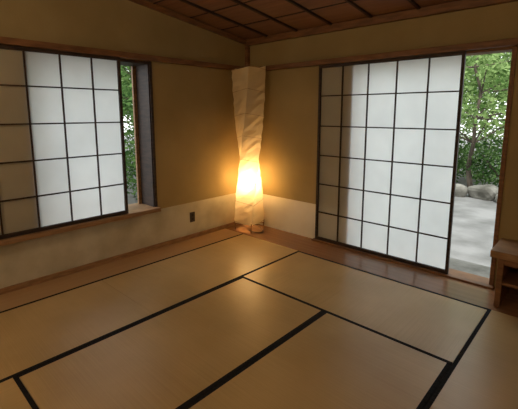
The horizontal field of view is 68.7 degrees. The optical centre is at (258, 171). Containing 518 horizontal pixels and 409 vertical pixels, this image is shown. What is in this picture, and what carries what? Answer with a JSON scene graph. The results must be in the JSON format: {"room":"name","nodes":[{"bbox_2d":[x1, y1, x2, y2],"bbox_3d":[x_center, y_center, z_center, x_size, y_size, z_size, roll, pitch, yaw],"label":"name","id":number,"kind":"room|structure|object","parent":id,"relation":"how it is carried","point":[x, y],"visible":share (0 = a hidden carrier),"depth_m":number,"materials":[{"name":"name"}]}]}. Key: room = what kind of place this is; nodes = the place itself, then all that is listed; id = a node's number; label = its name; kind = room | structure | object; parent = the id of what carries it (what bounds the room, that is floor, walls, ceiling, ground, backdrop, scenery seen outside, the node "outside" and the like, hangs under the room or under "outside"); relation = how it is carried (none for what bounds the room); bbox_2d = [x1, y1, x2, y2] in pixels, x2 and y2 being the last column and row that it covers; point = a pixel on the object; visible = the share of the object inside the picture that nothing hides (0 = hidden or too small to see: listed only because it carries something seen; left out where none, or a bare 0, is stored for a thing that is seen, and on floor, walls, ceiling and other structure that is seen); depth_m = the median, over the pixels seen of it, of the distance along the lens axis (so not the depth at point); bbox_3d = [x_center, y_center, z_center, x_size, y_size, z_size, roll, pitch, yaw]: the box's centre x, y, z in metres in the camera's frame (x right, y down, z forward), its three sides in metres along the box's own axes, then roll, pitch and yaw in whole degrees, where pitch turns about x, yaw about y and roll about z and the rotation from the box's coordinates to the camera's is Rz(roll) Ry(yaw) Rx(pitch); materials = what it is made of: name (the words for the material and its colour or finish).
{"room":"traditional dwelling","nodes":[
{"label":"traditional dwelling","id":0,"kind":"room"},
{"bbox_2d":[0,0,244,288],"bbox_3d":[-2.081,-0.577,3.238,0.304,3.142,5.350,8,12,42],"label":"wall","id":1,"kind":"structure","parent":0,"point":[197,154],"depth_m":4.15,"materials":[{"name":"paint"}]},
{"bbox_2d":[0,58,160,245],"bbox_3d":[-1.904,-0.264,3.442,0.395,1.598,2.016,8,12,42],"label":"window","id":2,"kind":"structure","parent":1,"relation":"in","point":[141,71],"depth_m":4.10,"materials":[{"name":"brown wood"}]},
{"bbox_2d":[0,44,128,239],"bbox_3d":[-1.826,-0.265,3.303,0.028,1.553,1.380,8,12,42],"label":"screen","id":3,"kind":"object","parent":2,"relation":"attached to","point":[63,159],"visible":1,"depth_m":3.36,"materials":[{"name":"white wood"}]},
{"bbox_2d":[0,222,238,294],"bbox_3d":[-1.981,0.971,3.350,0.016,0.050,5.300,8,12,42],"label":"baseboard","id":4,"kind":"structure","parent":1,"relation":"attached to","point":[32,282],"depth_m":3.80,"materials":[{"name":"brown wood"}]},
{"bbox_2d":[0,36,243,69],"bbox_3d":[-1.962,-1.036,3.020,0.075,0.053,5.300,8,12,42],"label":"trim","id":5,"kind":"structure","parent":1,"relation":"attached to","point":[3,40],"depth_m":3.55,"materials":[{"name":"brown wood"}]},
{"bbox_2d":[129,0,245,43],"bbox_3d":[-1.975,-1.716,2.930,0.035,0.736,5.285,8,12,42],"label":"trim","id":6,"kind":"structure","parent":1,"relation":"attached to","point":[144,3],"depth_m":4.22,"materials":[{"name":"brown wood"}]},
{"bbox_2d":[190,212,194,221],"bbox_3d":[-0.802,0.542,4.572,0.010,0.120,0.070,8,12,42],"label":"power outlet","id":7,"kind":"object","parent":1,"relation":"attached to","point":[192,214],"visible":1,"depth_m":4.57,"materials":[{"name":"plastic"}]},
{"bbox_2d":[245,46,249,66],"bbox_3d":[-0.151,-0.469,5.100,0.050,2.356,0.050,8,12,42],"label":"trim","id":8,"kind":"structure","parent":1,"relation":"attached to","point":[247,48],"depth_m":4.92,"materials":[{"name":"brown wood"}]},
{"bbox_2d":[0,224,517,317],"bbox_3d":[-0.131,1.299,1.792,5.500,0.120,5.490,8,12,42],"label":"floor","id":9,"kind":"structure","parent":0,"point":[467,292],"depth_m":3.65,"materials":[{"name":"brown wood"}]},
{"bbox_2d":[0,376,38,408],"bbox_3d":[-1.042,1.338,1.259,1.807,0.036,0.902,8,12,42],"label":"mat","id":10,"kind":"object","parent":9,"relation":"on","point":[13,394],"visible":1,"depth_m":2.03,"materials":[{"name":"beige wicker"}]},
{"bbox_2d":[0,279,153,382],"bbox_3d":[-1.728,1.145,2.500,0.902,0.036,1.807,8,12,42],"label":"mat","id":11,"kind":"object","parent":9,"relation":"on","point":[33,334],"visible":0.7,"depth_m":2.73,"materials":[{"name":"beige wicker"}]},
{"bbox_2d":[18,277,323,408],"bbox_3d":[-0.450,1.138,2.546,0.902,0.036,1.807,8,12,42],"label":"mat","id":12,"kind":"object","parent":9,"relation":"on","point":[168,359],"visible":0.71,"depth_m":2.40,"materials":[{"name":"beige wicker"}]},
{"bbox_2d":[101,234,299,314],"bbox_3d":[-0.496,0.941,3.810,0.902,0.036,1.807,8,12,42],"label":"mat","id":13,"kind":"object","parent":9,"relation":"on","point":[159,286],"visible":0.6,"depth_m":3.60,"materials":[{"name":"beige wicker"}]},
{"bbox_2d":[232,64,265,232],"bbox_3d":[-0.124,-0.278,4.795,0.346,2.073,0.346,8,12,42],"label":"floor lamp","id":14,"kind":"object","parent":9,"relation":"on","point":[248,89],"visible":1,"depth_m":4.68,"materials":[{"name":"white paper"}]},
{"bbox_2d":[182,312,450,408],"bbox_3d":[0.213,1.233,1.937,0.902,0.036,1.807,8,12,42],"label":"mat","id":15,"kind":"object","parent":9,"relation":"on","point":[330,362],"visible":0.95,"depth_m":2.18,"materials":[{"name":"beige wicker"}]},
{"bbox_2d":[242,251,487,364],"bbox_3d":[0.806,1.032,3.224,1.807,0.036,0.902,8,12,42],"label":"mat","id":16,"kind":"object","parent":9,"relation":"on","point":[436,325],"visible":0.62,"depth_m":3.02,"materials":[{"name":"beige wicker"}]},
{"bbox_2d":[423,309,517,408],"bbox_3d":[1.492,1.225,1.984,0.902,0.036,1.807,8,12,42],"label":"mat","id":17,"kind":"object","parent":9,"relation":"on","point":[484,374],"visible":1,"depth_m":2.23,"materials":[{"name":"beige wicker"}]},
{"bbox_2d":[490,238,517,306],"bbox_3d":[2.391,0.871,2.673,1.280,0.455,0.394,8,12,42],"label":"wooden shelf","id":18,"kind":"object","parent":9,"relation":"on","point":[505,250],"visible":1,"depth_m":2.95,"materials":[{"name":"brown wood"}]},
{"bbox_2d":[146,0,459,39],"bbox_3d":[-0.127,-1.558,1.240,5.650,0.868,5.640,8,12,42],"label":"ceiling","id":19,"kind":"structure","parent":0,"point":[245,19],"depth_m":3.84,"materials":[{"name":"brown wood"}]},
{"bbox_2d":[250,1,517,286],"bbox_3d":[1.689,-0.250,3.533,5.500,2.466,0.144,8,12,42],"label":"wall","id":20,"kind":"structure","parent":0,"point":[288,151],"depth_m":4.39,"materials":[{"name":"paint"}]},
{"bbox_2d":[245,0,517,45],"bbox_3d":[1.736,-1.404,3.180,5.200,0.073,0.050,8,12,42],"label":"trim","id":21,"kind":"structure","parent":20,"relation":"attached to","point":[460,5],"depth_m":3.65,"materials":[{"name":"brown wood"}]},
{"bbox_2d":[257,38,517,70],"bbox_3d":[1.746,-1.055,3.208,5.150,0.053,0.075,8,12,42],"label":"trim","id":22,"kind":"structure","parent":20,"relation":"attached to","point":[510,42],"depth_m":3.51,"materials":[{"name":"brown wood"}]},
{"bbox_2d":[311,238,493,288],"bbox_3d":[1.335,0.900,3.906,1.880,0.018,0.065,8,12,42],"label":"trim","id":23,"kind":"structure","parent":20,"relation":"attached to","point":[474,282],"depth_m":3.67,"materials":[{"name":"brown wood"}]},
{"bbox_2d":[315,51,466,273],"bbox_3d":[1.218,-0.117,3.873,1.480,2.001,0.028,8,12,42],"label":"screen","id":24,"kind":"object","parent":23,"relation":"on","point":[388,131],"visible":1,"depth_m":3.78,"materials":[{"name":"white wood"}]},
{"bbox_2d":[449,46,517,284],"bbox_3d":[1.569,-0.065,3.696,1.447,2.050,0.192,8,12,42],"label":"door frame","id":25,"kind":"structure","parent":20,"relation":"in","point":[490,281],"depth_m":3.16,"materials":[{"name":"brown wood"}]},
{"label":"outside","id":26,"kind":"structure","parent":0,"visible":0},
{"bbox_2d":[124,137,501,266],"bbox_3d":[3.252,0.501,8.994,50.000,0.020,50.000,8,12,42],"label":"ground","id":27,"kind":"structure","parent":26,"point":[473,225],"depth_m":6.44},
{"bbox_2d":[120,65,129,121],"bbox_3d":[-5.145,-3.486,9.847,5.655,7.748,6.020,8,12,42],"label":"tree","id":28,"kind":"object","parent":27,"relation":"on","point":[120,65],"visible":0.02,"depth_m":11.17,"materials":[{"name":"green plant"}]},
{"bbox_2d":[121,66,133,130],"bbox_3d":[-3.368,-2.808,9.928,4.254,6.387,5.063,8,12,42],"label":"tree","id":29,"kind":"object","parent":27,"relation":"on","point":[121,66],"visible":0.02,"depth_m":9.90,"materials":[{"name":"green plant"}]},
{"bbox_2d":[121,66,134,161],"bbox_3d":[-2.475,-1.881,8.415,3.883,5.014,3.687,8,12,42],"label":"tree","id":30,"kind":"object","parent":27,"relation":"on","point":[127,104],"visible":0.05,"depth_m":7.45,"materials":[{"name":"green plant"}]},
{"bbox_2d":[124,122,135,171],"bbox_3d":[-2.925,-0.772,11.006,2.790,1.919,2.401,8,12,42],"label":"shrub","id":31,"kind":"object","parent":27,"relation":"on","point":[127,137],"visible":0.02,"depth_m":10.78,"materials":[{"name":"green plant"}]},
{"bbox_2d":[125,136,135,182],"bbox_3d":[-3.954,-0.266,8.474,2.444,1.698,2.373,8,12,42],"label":"shrub","id":32,"kind":"object","parent":27,"relation":"on","point":[125,136],"visible":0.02,"depth_m":8.80,"materials":[{"name":"green plant"}]},
{"bbox_2d":[125,144,137,199],"bbox_3d":[-2.166,-0.060,8.339,2.017,1.337,2.062,8,12,42],"label":"shrub","id":33,"kind":"object","parent":27,"relation":"on","point":[133,165],"visible":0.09,"depth_m":8.00,"materials":[{"name":"green plant"}]},
{"bbox_2d":[455,184,467,196],"bbox_3d":[4.548,0.445,8.716,0.485,0.371,0.361,8,12,42],"label":"rock","id":34,"kind":"object","parent":27,"relation":"on","point":[461,190],"visible":0.41,"depth_m":8.53,"materials":[{"name":"grey stone"}]},
{"bbox_2d":[456,134,482,182],"bbox_3d":[4.971,-0.442,10.415,2.230,1.447,1.439,8,12,42],"label":"shrub","id":35,"kind":"object","parent":27,"relation":"on","point":[466,145],"visible":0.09,"depth_m":9.91,"materials":[{"name":"green plant"}]},
{"bbox_2d":[449,258,490,277],"bbox_3d":[1.990,1.110,4.370,1.500,0.220,0.450,8,12,42],"label":"stone step","id":36,"kind":"structure","parent":27,"relation":"on","point":[468,267],"depth_m":4.12,"materials":[{"name":"grey stone"}]},
{"bbox_2d":[459,137,502,186],"bbox_3d":[6.003,-0.171,8.930,2.404,1.372,1.438,8,12,42],"label":"shrub","id":37,"kind":"object","parent":27,"relation":"on","point":[495,171],"visible":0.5,"depth_m":9.17,"materials":[{"name":"green plant"}]},
{"bbox_2d":[457,105,505,180],"bbox_3d":[6.293,-0.810,10.622,3.172,2.134,1.642,8,12,42],"label":"shrub","id":38,"kind":"object","parent":27,"relation":"on","point":[491,136],"visible":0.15,"depth_m":10.56,"materials":[{"name":"green plant"}]},
{"bbox_2d":[468,184,497,200],"bbox_3d":[4.994,0.460,8.454,0.622,0.404,0.529,8,12,42],"label":"rock","id":39,"kind":"object","parent":27,"relation":"on","point":[487,192],"visible":0.8,"depth_m":8.25,"materials":[{"name":"grey stone"}]},
{"bbox_2d":[458,52,511,171],"bbox_3d":[6.226,-3.403,11.865,4.729,6.943,4.885,8,12,42],"label":"tree","id":40,"kind":"object","parent":27,"relation":"on","point":[471,83],"visible":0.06,"depth_m":10.66,"materials":[{"name":"green plant"}]},
{"bbox_2d":[462,53,508,137],"bbox_3d":[6.337,-4.321,14.530,6.203,7.946,6.865,8,12,42],"label":"tree","id":41,"kind":"object","parent":27,"relation":"on","point":[504,53],"visible":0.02,"depth_m":13.43,"materials":[{"name":"green plant"}]},
{"bbox_2d":[460,52,511,187],"bbox_3d":[5.306,-1.734,9.105,3.870,4.522,3.860,8,12,42],"label":"tree","id":42,"kind":"object","parent":27,"relation":"on","point":[484,117],"visible":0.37,"depth_m":8.84,"materials":[{"name":"green plant"}]},
{"bbox_2d":[463,52,510,118],"bbox_3d":[9.716,-4.115,13.980,6.183,7.707,5.888,8,12,42],"label":"tree","id":43,"kind":"object","parent":27,"relation":"on","point":[507,52],"visible":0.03,"depth_m":14.98,"materials":[{"name":"green plant"}]},
{"bbox_2d":[465,54,511,117],"bbox_3d":[7.468,-2.361,8.945,4.912,5.812,4.768,8,12,42],"label":"tree","id":44,"kind":"object","parent":27,"relation":"on","point":[484,55],"visible":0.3,"depth_m":9.46,"materials":[{"name":"green plant"}]}
]}

